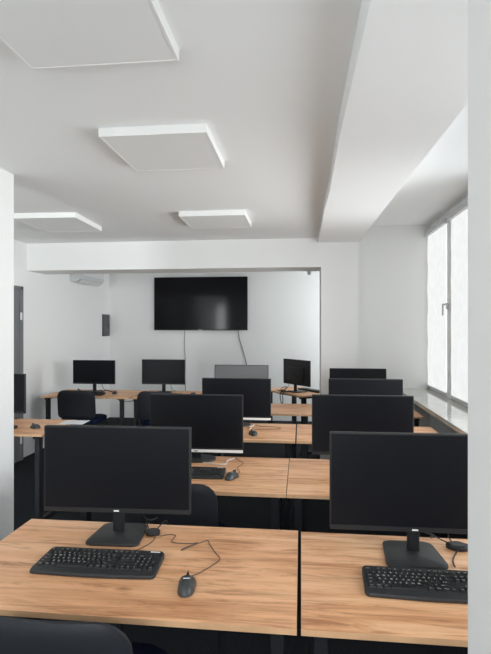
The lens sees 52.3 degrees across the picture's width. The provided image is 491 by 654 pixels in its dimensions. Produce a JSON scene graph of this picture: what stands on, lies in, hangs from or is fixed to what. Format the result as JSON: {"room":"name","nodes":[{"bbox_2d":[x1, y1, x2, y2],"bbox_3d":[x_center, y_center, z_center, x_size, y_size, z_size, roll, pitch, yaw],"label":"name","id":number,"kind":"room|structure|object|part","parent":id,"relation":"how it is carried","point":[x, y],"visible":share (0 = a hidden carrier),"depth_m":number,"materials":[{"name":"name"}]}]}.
{"room":"computer lab","nodes":[
{"label":"computer lab","id":0,"kind":"room"},
{"bbox_2d":[0,168,13,540],"bbox_3d":[-1.907,0.110,1.177,0.150,3.000,4.520,0,0,6],"label":"wall partition","id":1,"kind":"structure","parent":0,"point":[6,178],"depth_m":3.33,"materials":[{"name":"white paint"}]},
{"bbox_2d":[14,240,108,457],"bbox_3d":[-3.036,0.110,4.009,0.120,3.000,10.100,0,0,6],"label":"wall","id":2,"kind":"structure","parent":0,"point":[62,317],"depth_m":6.94,"materials":[{"name":"white paint"}]},
{"bbox_2d":[14,285,22,462],"bbox_3d":[-2.751,0.560,5.583,0.099,2.100,0.990,0,0,6],"label":"door","id":3,"kind":"structure","parent":2,"relation":"in","point":[18,290],"depth_m":5.99,"materials":[{"name":"grey paint"}]},
{"bbox_2d":[70,274,103,286],"bbox_3d":[-2.458,-0.811,7.809,0.191,0.298,0.840,0,0,6],"label":"air conditioner","id":4,"kind":"object","parent":2,"relation":"attached to","point":[90,279],"visible":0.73,"depth_m":7.68,"materials":[{"name":"grey plastic"}]},
{"bbox_3d":[-2.366,-0.860,7.799,0.005,0.170,0.810,0,0,6],"label":"panel","id":5,"kind":"part","parent":4,"relation":"part of","materials":[{"name":"white plastic"}]},
{"bbox_2d":[102,314,109,335],"bbox_3d":[-2.433,-0.030,8.742,0.034,0.380,0.300,0,0,6],"label":"box","id":6,"kind":"object","parent":2,"relation":"attached to","point":[105,318],"visible":1,"depth_m":8.70,"materials":[{"name":"grey metal"}]},
{"bbox_2d":[27,238,320,274],"bbox_3d":[-0.899,-1.046,6.262,3.632,0.688,0.450,0,0,6],"label":"beam","id":7,"kind":"structure","parent":0,"point":[294,254],"depth_m":6.05,"materials":[{"name":"white paint"}]},
{"bbox_2d":[109,271,319,420],"bbox_3d":[0.120,0.110,8.700,5.120,3.000,0.120,0,0,6],"label":"wall","id":8,"kind":"structure","parent":0,"point":[284,307],"depth_m":8.70,"materials":[{"name":"white paint"}]},
{"bbox_2d":[154,276,247,329],"bbox_3d":[-0.780,-0.405,8.700,1.644,0.924,0.078,0,0,6],"label":"television","id":9,"kind":"object","parent":8,"relation":"attached to","point":[180,303],"visible":1,"depth_m":8.66,"materials":[{"name":"black plastic"}]},
{"bbox_2d":[184,330,185,390],"bbox_3d":[-1.055,0.660,8.759,0.042,1.301,0.018,0,0,6],"label":"cable","id":10,"kind":"object","parent":9,"relation":"hanging from","point":[184,330],"visible":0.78,"depth_m":8.76,"materials":[{"name":"grey plastic"}]},
{"bbox_2d":[0,0,467,243],"bbox_3d":[-0.432,-1.215,3.720,5.120,0.350,9.900,0,0,6],"label":"ceiling","id":11,"kind":"structure","parent":0,"point":[267,78],"depth_m":2.65,"materials":[{"name":"white paint"}]},
{"bbox_2d":[14,212,101,231],"bbox_3d":[-1.813,-1.016,4.880,0.600,0.048,0.660,0,0,4],"label":"ceiling light","id":12,"kind":"object","parent":11,"relation":"attached to","point":[62,221],"visible":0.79,"depth_m":4.75,"materials":[{"name":"white plastic"}]},
{"bbox_2d":[16,218,98,231],"bbox_3d":[-1.813,-0.998,4.880,0.574,0.008,0.634,0,0,4],"label":"diffuser","id":13,"kind":"object","parent":12,"relation":"attached to","point":[44,224],"depth_m":4.85,"materials":[{"name":"white plastic"}]},
{"bbox_2d":[0,0,178,69],"bbox_3d":[-0.569,-1.016,1.610,0.583,0.048,0.585,0,0,6],"label":"ceiling light","id":14,"kind":"object","parent":11,"relation":"attached to","point":[44,34],"visible":1,"depth_m":1.69,"materials":[{"name":"white plastic"}]},
{"bbox_2d":[98,123,223,171],"bbox_3d":[-0.450,-1.016,2.872,0.575,0.048,0.590,0,0,6],"label":"ceiling light","id":15,"kind":"object","parent":11,"relation":"attached to","point":[177,146],"visible":1,"depth_m":2.77,"materials":[{"name":"white plastic"}]},
{"bbox_2d":[179,210,250,228],"bbox_3d":[-0.272,-1.016,4.739,0.602,0.048,0.560,0,0,6],"label":"ceiling light","id":16,"kind":"object","parent":11,"relation":"attached to","point":[213,218],"visible":1,"depth_m":4.62,"materials":[{"name":"white plastic"}]},
{"bbox_2d":[181,215,249,227],"bbox_3d":[-0.272,-0.998,4.739,0.576,0.008,0.534,0,0,6],"label":"diffuser","id":17,"kind":"object","parent":16,"relation":"attached to","point":[194,221],"depth_m":4.71,"materials":[{"name":"white plastic"}]},
{"bbox_2d":[4,417,467,653],"bbox_3d":[-0.492,1.660,3.727,5.200,0.100,10.100,0,0,6],"label":"floor","id":18,"kind":"structure","parent":0,"point":[234,511],"depth_m":3.94,"materials":[{"name":"grey carpet"}]},
{"bbox_2d":[14,419,70,518],"bbox_3d":[-2.183,1.234,4.378,1.185,0.748,0.640,0,0,6],"label":"desk","id":19,"kind":"object","parent":18,"relation":"on","point":[23,429],"visible":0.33,"depth_m":4.09,"materials":[{"name":"brown wood"}]},
{"bbox_2d":[14,374,25,418],"bbox_3d":[-2.264,0.638,4.494,0.565,0.441,0.266,0,0,-17],"label":"monitor","id":20,"kind":"object","parent":19,"relation":"on","point":[19,379],"visible":0.42,"depth_m":4.46,"materials":[{"name":"black plastic"}]},
{"bbox_2d":[30,423,40,428],"bbox_3d":[-1.783,0.839,4.243,0.116,0.037,0.060,0,0,36],"label":"mouse","id":21,"kind":"object","parent":19,"relation":"on","point":[33,426],"visible":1,"depth_m":4.21,"materials":[{"name":"grey plastic"}]},
{"bbox_3d":[-1.691,1.242,4.091,0.040,0.675,0.060,0,0,6],"label":"leg","id":22,"kind":"part","parent":19,"relation":"part of","materials":[{"name":"black metal"}]},
{"bbox_2d":[59,420,89,424],"bbox_3d":[-1.542,0.859,4.508,0.220,0.001,0.190,0,0,3],"label":"paper sheet","id":23,"kind":"object","parent":19,"relation":"on","point":[80,422],"visible":1,"depth_m":4.49,"materials":[{"name":"white paper"}]},
{"bbox_2d":[57,390,108,425],"bbox_3d":[-2.034,1.187,6.292,0.522,0.844,0.549,0,0,5],"label":"office chair","id":24,"kind":"object","parent":18,"relation":"on","point":[72,404],"visible":0.71,"depth_m":6.04,"materials":[{"name":"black fabric"}]},
{"bbox_3d":[-2.031,1.159,6.328,0.470,0.053,0.420,0,0,5],"label":"seat","id":25,"kind":"part","parent":24,"relation":"part of","materials":[{"name":"blue fabric"}]},
{"bbox_2d":[0,616,166,653],"bbox_3d":[-0.506,1.187,1.559,0.522,0.844,0.549,0,0,6],"label":"office chair","id":26,"kind":"object","parent":18,"relation":"on","point":[17,635],"visible":1,"depth_m":1.29,"materials":[{"name":"black plastic"}]},
{"bbox_3d":[-0.502,1.159,1.595,0.470,0.053,0.420,0,0,6],"label":"seat","id":27,"kind":"part","parent":26,"relation":"part of","materials":[{"name":"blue fabric"}]},
{"bbox_2d":[41,389,146,425],"bbox_3d":[-1.940,1.234,6.499,1.130,0.748,0.720,0,0,6],"label":"desk","id":28,"kind":"object","parent":18,"relation":"on","point":[121,395],"visible":0.38,"depth_m":6.26,"materials":[{"name":"brown wood"}]},
{"bbox_3d":[-2.482,1.242,6.287,0.040,0.675,0.060,0,0,6],"label":"leg","id":29,"kind":"part","parent":28,"relation":"part of","materials":[{"name":"black metal"}]},
{"bbox_2d":[73,360,114,391],"bbox_3d":[-2.007,0.649,6.628,0.537,0.419,0.264,0,0,-18],"label":"monitor","id":30,"kind":"object","parent":28,"relation":"on","point":[94,372],"visible":0.84,"depth_m":6.62,"materials":[{"name":"black plastic"}]},
{"bbox_2d":[92,392,105,395],"bbox_3d":[-2.013,0.846,6.337,0.450,0.025,0.178,0,0,4],"label":"keyboard","id":31,"kind":"object","parent":28,"relation":"on","point":[94,393],"visible":0.24,"depth_m":6.30,"materials":[{"name":"grey plastic"}]},
{"bbox_3d":[-1.527,1.242,6.181,0.040,0.675,0.060,0,0,6],"label":"leg","id":32,"kind":"part","parent":28,"relation":"part of","materials":[{"name":"black metal"}]},
{"bbox_2d":[0,519,297,653],"bbox_3d":[-0.407,1.234,1.834,1.190,0.748,0.695,0,0,6],"label":"desk","id":33,"kind":"object","parent":18,"relation":"on","point":[252,587],"visible":0.94,"depth_m":1.68,"materials":[{"name":"brown wood"}]},
{"bbox_3d":[-0.912,1.242,2.149,0.040,0.675,0.060,0,0,6],"label":"leg","id":34,"kind":"part","parent":33,"relation":"part of","materials":[{"name":"black"}]},
{"bbox_2d":[30,534,163,579],"bbox_3d":[-0.518,0.846,1.889,0.450,0.027,0.356,0,0,6],"label":"keyboard","id":35,"kind":"object","parent":33,"relation":"on","point":[58,561],"visible":1,"depth_m":1.77,"materials":[{"name":"grey plastic"}]},
{"bbox_2d":[44,425,191,546],"bbox_3d":[-0.528,0.634,2.062,0.575,0.449,0.270,0,0,-19],"label":"monitor","id":36,"kind":"object","parent":33,"relation":"on","point":[117,470],"visible":1,"depth_m":2.05,"materials":[{"name":"black plastic"}]},
{"bbox_2d":[145,518,168,536],"bbox_3d":[-0.388,0.884,2.124,0.105,0.113,0.158,0,0,6],"label":"hub","id":37,"kind":"object","parent":33,"relation":"on","point":[150,532],"visible":0.94,"depth_m":2.06,"materials":[{"name":"black plastic"}]},
{"bbox_2d":[158,534,219,597],"bbox_3d":[-0.197,0.840,1.855,0.197,0.040,0.521,0,0,-18],"label":"mouse","id":38,"kind":"object","parent":33,"relation":"on","point":[186,585],"visible":1,"depth_m":1.62,"materials":[{"name":"grey plastic"}]},
{"bbox_3d":[0.127,0.892,1.774,0.040,0.026,0.635,0,0,6],"label":"rail","id":39,"kind":"part","parent":33,"relation":"part of","materials":[{"name":"black"}]},
{"bbox_3d":[0.098,1.242,1.518,0.040,0.675,0.060,0,0,6],"label":"leg","id":40,"kind":"part","parent":33,"relation":"part of","materials":[{"name":"black metal"}]},
{"bbox_3d":[0.155,1.242,2.030,0.040,0.675,0.060,0,0,6],"label":"leg","id":41,"kind":"part","parent":33,"relation":"part of","materials":[{"name":"black metal"}]},
{"bbox_2d":[137,391,171,425],"bbox_3d":[-1.032,1.187,6.180,0.522,0.844,0.549,0,0,8],"label":"office chair","id":42,"kind":"object","parent":18,"relation":"on","point":[143,398],"visible":0.28,"depth_m":5.96,"materials":[{"name":"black fabric"}]},
{"bbox_3d":[-1.026,1.159,6.216,0.470,0.053,0.420,0,0,8],"label":"seat","id":43,"kind":"part","parent":42,"relation":"part of","materials":[{"name":"blue fabric"}]},
{"bbox_2d":[119,484,227,653],"bbox_3d":[-0.349,1.187,2.704,0.522,0.844,0.549,0,0,6],"label":"office chair","id":44,"kind":"object","parent":18,"relation":"on","point":[204,512],"visible":0.16,"depth_m":2.44,"materials":[{"name":"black plastic"}]},
{"bbox_3d":[-0.600,1.402,2.541,0.026,0.395,0.144,0,0,23],"label":"leg","id":45,"kind":"part","parent":44,"relation":"part of","materials":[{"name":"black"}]},
{"bbox_3d":[-0.140,1.402,2.490,0.026,0.395,0.144,0,0,-10],"label":"leg","id":46,"kind":"part","parent":44,"relation":"part of","materials":[{"name":"black metal"}]},
{"bbox_3d":[-0.345,1.159,2.740,0.470,0.053,0.420,0,0,6],"label":"seat","id":47,"kind":"part","parent":44,"relation":"part of","materials":[{"name":"black fabric"}]},
{"bbox_2d":[131,390,224,455],"bbox_3d":[-0.767,1.234,6.369,1.170,0.748,0.720,0,0,6],"label":"desk","id":48,"kind":"object","parent":18,"relation":"on","point":[134,398],"visible":0.09,"depth_m":6.15,"materials":[{"name":"brown wood"}]},
{"bbox_3d":[-1.349,1.242,6.161,0.040,0.675,0.060,0,0,6],"label":"leg","id":49,"kind":"part","parent":48,"relation":"part of","materials":[{"name":"black metal"}]},
{"bbox_2d":[142,359,184,392],"bbox_3d":[-1.070,0.641,6.524,0.534,0.435,0.264,0,0,-18],"label":"monitor","id":50,"kind":"object","parent":48,"relation":"on","point":[154,371],"visible":0.89,"depth_m":6.52,"materials":[{"name":"black plastic"}]},
{"bbox_2d":[80,456,288,529],"bbox_3d":[-0.335,1.234,2.985,1.170,0.748,0.710,0,0,6],"label":"desk","id":51,"kind":"object","parent":18,"relation":"on","point":[258,477],"visible":0.3,"depth_m":2.80,"materials":[{"name":"brown wood"}]},
{"bbox_3d":[-0.888,1.242,2.780,0.040,0.675,0.060,0,0,6],"label":"leg","id":52,"kind":"part","parent":51,"relation":"part of","materials":[{"name":"black metal"}]},
{"bbox_2d":[150,394,242,462],"bbox_3d":[-0.323,0.647,3.276,0.600,0.424,0.236,0,0,-6],"label":"monitor","id":53,"kind":"object","parent":51,"relation":"on","point":[215,421],"visible":0.74,"depth_m":3.21,"materials":[{"name":"black plastic"}]},
{"bbox_3d":[-0.319,0.796,3.218,0.607,0.018,0.003,0,0,5],"label":"trim","id":54,"kind":"part","parent":53,"relation":"part of","materials":[{"name":"silver metal"}]},
{"bbox_2d":[192,466,225,478],"bbox_3d":[-0.342,0.845,2.920,0.450,0.026,0.178,0,0,6],"label":"keyboard","id":55,"kind":"object","parent":51,"relation":"on","point":[197,472],"visible":0.48,"depth_m":2.88,"materials":[{"name":"black plastic"}]},
{"bbox_2d":[203,458,234,464],"bbox_3d":[-0.161,0.857,3.174,0.237,0.007,0.122,0,0,-19],"label":"cable","id":56,"kind":"object","parent":51,"relation":"on","point":[232,458],"visible":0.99,"depth_m":3.13,"materials":[{"name":"grey plastic"}]},
{"bbox_2d":[225,457,243,480],"bbox_3d":[-0.058,0.840,3.035,0.074,0.040,0.502,0,0,6],"label":"mouse","id":57,"kind":"object","parent":51,"relation":"on","point":[231,475],"visible":1,"depth_m":2.82,"materials":[{"name":"grey plastic"}]},
{"bbox_3d":[0.160,1.242,2.664,0.040,0.675,0.060,0,0,6],"label":"leg","id":58,"kind":"part","parent":51,"relation":"part of","materials":[{"name":"black metal"}]},
{"bbox_3d":[0.218,1.242,3.190,0.040,0.675,0.060,0,0,6],"label":"leg","id":59,"kind":"part","parent":51,"relation":"part of","materials":[{"name":"black metal"}]},
{"bbox_2d":[202,403,299,457],"bbox_3d":[-0.005,1.234,5.324,1.160,0.748,0.673,0,0,6],"label":"desk","id":60,"kind":"object","parent":18,"relation":"on","point":[293,410],"visible":0.28,"depth_m":5.09,"materials":[{"name":"brown wood"}]},
{"bbox_2d":[215,365,268,377],"bbox_3d":[-0.044,0.641,5.547,0.591,0.436,0.277,0,0,-12],"label":"monitor","id":61,"kind":"object","parent":60,"relation":"on","point":[221,371],"visible":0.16,"depth_m":5.56,"materials":[{"name":"black plastic"}]},
{"bbox_3d":[0.487,1.242,5.022,0.040,0.675,0.060,0,0,6],"label":"leg","id":62,"kind":"part","parent":60,"relation":"part of","materials":[{"name":"black"}]},
{"bbox_2d":[243,423,295,529],"bbox_3d":[-0.166,1.234,4.162,1.160,0.748,0.667,0,0,6],"label":"desk","id":63,"kind":"object","parent":18,"relation":"on","point":[286,434],"visible":0.39,"depth_m":3.96,"materials":[{"name":"brown wood"}]},
{"bbox_2d":[202,378,270,426],"bbox_3d":[-0.085,0.653,4.417,0.599,0.411,0.236,0,0,-5],"label":"monitor","id":64,"kind":"object","parent":63,"relation":"on","point":[256,392],"visible":0.62,"depth_m":4.35,"materials":[{"name":"black plastic"}]},
{"bbox_3d":[-0.082,0.798,4.359,0.606,0.018,0.003,0,0,6],"label":"trim","id":65,"kind":"part","parent":64,"relation":"part of","materials":[{"name":"silver metal"}]},
{"bbox_2d":[249,425,280,435],"bbox_3d":[0.158,0.840,4.136,0.244,0.040,0.446,0,0,11],"label":"mouse","id":66,"kind":"object","parent":63,"relation":"on","point":[252,432],"visible":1,"depth_m":3.97,"materials":[{"name":"grey plastic"}]},
{"bbox_3d":[0.326,1.242,3.863,0.040,0.675,0.060,0,0,6],"label":"leg","id":67,"kind":"part","parent":63,"relation":"part of","materials":[{"name":"black metal"}]},
{"bbox_3d":[0.380,1.242,4.347,0.040,0.675,0.060,0,0,6],"label":"leg","id":68,"kind":"part","parent":63,"relation":"part of","materials":[{"name":"black metal"}]},
{"bbox_2d":[268,386,319,454],"bbox_3d":[0.716,1.234,6.736,0.600,0.748,0.860,0,0,-32],"label":"desk","id":69,"kind":"object","parent":18,"relation":"on","point":[303,396],"visible":0.29,"depth_m":6.57,"materials":[{"name":"brown wood"}]},
{"bbox_3d":[0.341,1.242,6.940,0.060,0.675,0.040,0,0,-32],"label":"leg","id":70,"kind":"part","parent":69,"relation":"part of","materials":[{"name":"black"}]},
{"bbox_2d":[280,391,288,403],"bbox_3d":[0.513,0.924,6.576,0.068,0.164,0.172,0,0,38],"label":"cable","id":71,"kind":"object","parent":69,"relation":"hanging from","point":[281,391],"visible":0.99,"depth_m":6.54,"materials":[{"name":"black plastic"}]},
{"bbox_3d":[0.698,1.242,7.162,0.060,0.675,0.040,0,0,-32],"label":"leg","id":72,"kind":"part","parent":69,"relation":"part of","materials":[{"name":"black metal"}]},
{"bbox_2d":[280,359,310,392],"bbox_3d":[0.682,0.646,6.640,0.518,0.426,0.263,0,0,34],"label":"monitor","id":73,"kind":"object","parent":69,"relation":"on","point":[295,372],"visible":0.95,"depth_m":6.58,"materials":[{"name":"black plastic"}]},
{"bbox_3d":[0.735,1.242,6.309,0.060,0.675,0.040,0,0,-32],"label":"leg","id":74,"kind":"part","parent":69,"relation":"part of","materials":[{"name":"black"}]},
{"bbox_2d":[298,388,319,392],"bbox_3d":[0.905,0.846,6.724,0.178,0.025,0.450,0,0,-32],"label":"keyboard","id":75,"kind":"object","parent":69,"relation":"on","point":[304,389],"visible":0.85,"depth_m":6.68,"materials":[{"name":"grey plastic"}]},
{"bbox_2d":[300,404,422,458],"bbox_3d":[1.159,1.234,5.195,1.174,0.748,0.673,0,0,6],"label":"desk","id":76,"kind":"object","parent":18,"relation":"on","point":[305,409],"visible":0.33,"depth_m":4.98,"materials":[{"name":"brown wood"}]},
{"bbox_3d":[0.606,1.242,5.009,0.040,0.675,0.060,0,0,6],"label":"leg","id":77,"kind":"part","parent":76,"relation":"part of","materials":[{"name":"black metal"}]},
{"bbox_2d":[329,368,385,378],"bbox_3d":[1.206,0.652,5.366,0.557,0.414,0.265,0,0,-17],"label":"monitor","id":78,"kind":"object","parent":76,"relation":"on","point":[347,373],"visible":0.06,"depth_m":5.36,"materials":[{"name":"black plastic"}]},
{"bbox_3d":[1.670,1.242,4.891,0.040,0.675,0.060,0,0,6],"label":"leg","id":79,"kind":"part","parent":76,"relation":"part of","materials":[{"name":"black metal"}]},
{"bbox_2d":[296,424,446,537],"bbox_3d":[0.989,1.234,4.034,1.144,0.748,0.667,0,0,6],"label":"desk","id":80,"kind":"object","parent":18,"relation":"on","point":[304,431],"visible":0.27,"depth_m":3.83,"materials":[{"name":"brown wood"}]},
{"bbox_3d":[0.451,1.242,3.849,0.040,0.675,0.060,0,0,6],"label":"leg","id":81,"kind":"part","parent":80,"relation":"part of","materials":[{"name":"black"}]},
{"bbox_2d":[329,378,402,395],"bbox_3d":[1.003,0.646,4.172,0.567,0.426,0.266,0,0,-17],"label":"monitor","id":82,"kind":"object","parent":80,"relation":"on","point":[337,386],"visible":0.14,"depth_m":4.16,"materials":[{"name":"black plastic"}]},
{"bbox_3d":[1.473,1.242,3.735,0.040,0.675,0.060,0,0,6],"label":"leg","id":83,"kind":"part","parent":80,"relation":"part of","materials":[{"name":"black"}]},
{"bbox_2d":[286,458,467,634],"bbox_3d":[0.833,1.234,2.857,1.174,0.748,0.713,0,0,6],"label":"desk","id":84,"kind":"object","parent":18,"relation":"on","point":[307,478],"visible":0.37,"depth_m":2.70,"materials":[{"name":"brown wood"}]},
{"bbox_3d":[0.278,1.242,2.651,0.040,0.675,0.060,0,0,6],"label":"leg","id":85,"kind":"part","parent":84,"relation":"part of","materials":[{"name":"black"}]},
{"bbox_2d":[312,394,413,454],"bbox_3d":[0.708,0.636,3.027,0.563,0.446,0.266,0,0,-17],"label":"monitor","id":86,"kind":"object","parent":84,"relation":"on","point":[330,412],"visible":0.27,"depth_m":3.02,"materials":[{"name":"black plastic"}]},
{"bbox_2d":[301,532,467,653],"bbox_3d":[0.757,1.234,1.699,1.130,0.748,0.685,0,0,6],"label":"desk","id":87,"kind":"object","parent":18,"relation":"on","point":[335,603],"visible":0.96,"depth_m":1.55,"materials":[{"name":"brown wood"}]},
{"bbox_3d":[0.281,1.242,2.006,0.040,0.675,0.060,0,0,6],"label":"leg","id":88,"kind":"part","parent":87,"relation":"part of","materials":[{"name":"black metal"}]},
{"bbox_3d":[0.225,1.242,1.504,0.040,0.675,0.060,0,0,6],"label":"leg","id":89,"kind":"part","parent":87,"relation":"part of","materials":[{"name":"black metal"}]},
{"bbox_3d":[0.253,0.892,1.755,0.040,0.026,0.625,0,0,6],"label":"rail","id":90,"kind":"part","parent":87,"relation":"part of","materials":[{"name":"black metal"}]},
{"bbox_2d":[329,431,467,569],"bbox_3d":[0.636,0.629,1.881,0.589,0.459,0.263,0,0,-17],"label":"monitor","id":91,"kind":"object","parent":87,"relation":"on","point":[411,483],"visible":0.96,"depth_m":1.88,"materials":[{"name":"black plastic"}]},
{"bbox_2d":[362,565,467,603],"bbox_3d":[0.615,0.845,1.646,0.450,0.026,0.178,0,0,7],"label":"keyboard","id":92,"kind":"object","parent":87,"relation":"on","point":[402,583],"visible":0.87,"depth_m":1.63,"materials":[{"name":"black plastic"}]},
{"bbox_2d":[426,533,467,566],"bbox_3d":[0.835,0.799,1.926,0.345,0.121,0.160,0,0,-32],"label":"mouse","id":93,"kind":"object","parent":87,"relation":"on","point":[457,546],"visible":0.7,"depth_m":1.92,"materials":[{"name":"black plastic"}]},
{"bbox_2d":[320,242,358,458],"bbox_3d":[1.123,0.110,6.038,0.435,3.000,0.450,0,0,6],"label":"column","id":94,"kind":"structure","parent":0,"point":[339,270],"depth_m":5.82,"materials":[{"name":"white paint"}]},
{"bbox_2d":[318,0,467,242],"bbox_3d":[0.689,-1.125,2.238,0.508,0.529,7.200,0,0,6],"label":"beam","id":95,"kind":"structure","parent":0,"point":[406,84],"depth_m":2.05,"materials":[{"name":"white paint"}]},
{"bbox_2d":[359,225,429,426],"bbox_3d":[1.864,0.110,6.278,1.120,3.000,0.190,0,0,6],"label":"wall","id":96,"kind":"structure","parent":0,"point":[393,263],"depth_m":6.27,"materials":[{"name":"white paint"}]},
{"bbox_2d":[430,196,467,433],"bbox_3d":[2.053,0.110,3.445,0.120,3.000,9.900,0,0,6],"label":"wall","id":97,"kind":"structure","parent":0,"point":[437,425],"depth_m":5.69,"materials":[{"name":"white paint"}]},
{"bbox_2d":[403,388,467,433],"bbox_3d":[1.677,0.784,2.400,0.435,0.041,7.740,0,0,6],"label":"window sill","id":98,"kind":"structure","parent":97,"relation":"attached to","point":[451,413],"depth_m":4.75,"materials":[{"name":"stone"}]},
{"bbox_2d":[429,216,467,406],"bbox_3d":[2.184,-0.213,5.266,0.120,1.954,1.910,0,0,6],"label":"window","id":99,"kind":"structure","parent":97,"relation":"in","point":[448,226],"depth_m":5.33,"materials":[{"name":"white plastic"}]},
{"bbox_2d":[425,218,446,394],"bbox_3d":[2.204,-0.225,5.807,0.050,1.913,0.820,0,0,6],"label":"roller blind","id":100,"kind":"object","parent":99,"relation":"attached to","point":[436,247],"visible":0.98,"depth_m":5.76,"materials":[{"name":"white fabric"}]},
{"bbox_3d":[2.155,-0.193,5.400,0.033,0.135,0.130,0,0,6],"label":"handle","id":101,"kind":"part","parent":99,"relation":"part of","materials":[{"name":"grey plastic"}]},
{"bbox_2d":[448,199,467,404],"bbox_3d":[2.092,-0.225,4.801,0.050,1.913,0.885,0,0,6],"label":"roller blind","id":102,"kind":"object","parent":99,"relation":"attached to","point":[458,217],"visible":0.64,"depth_m":4.94,"materials":[{"name":"white fabric"}]},
{"bbox_2d":[468,0,490,653],"bbox_3d":[0.653,0.110,0.790,0.477,3.000,0.315,0,0,6],"label":"column","id":103,"kind":"structure","parent":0,"point":[479,11],"depth_m":0.91,"materials":[{"name":"white paint"}]}
]}

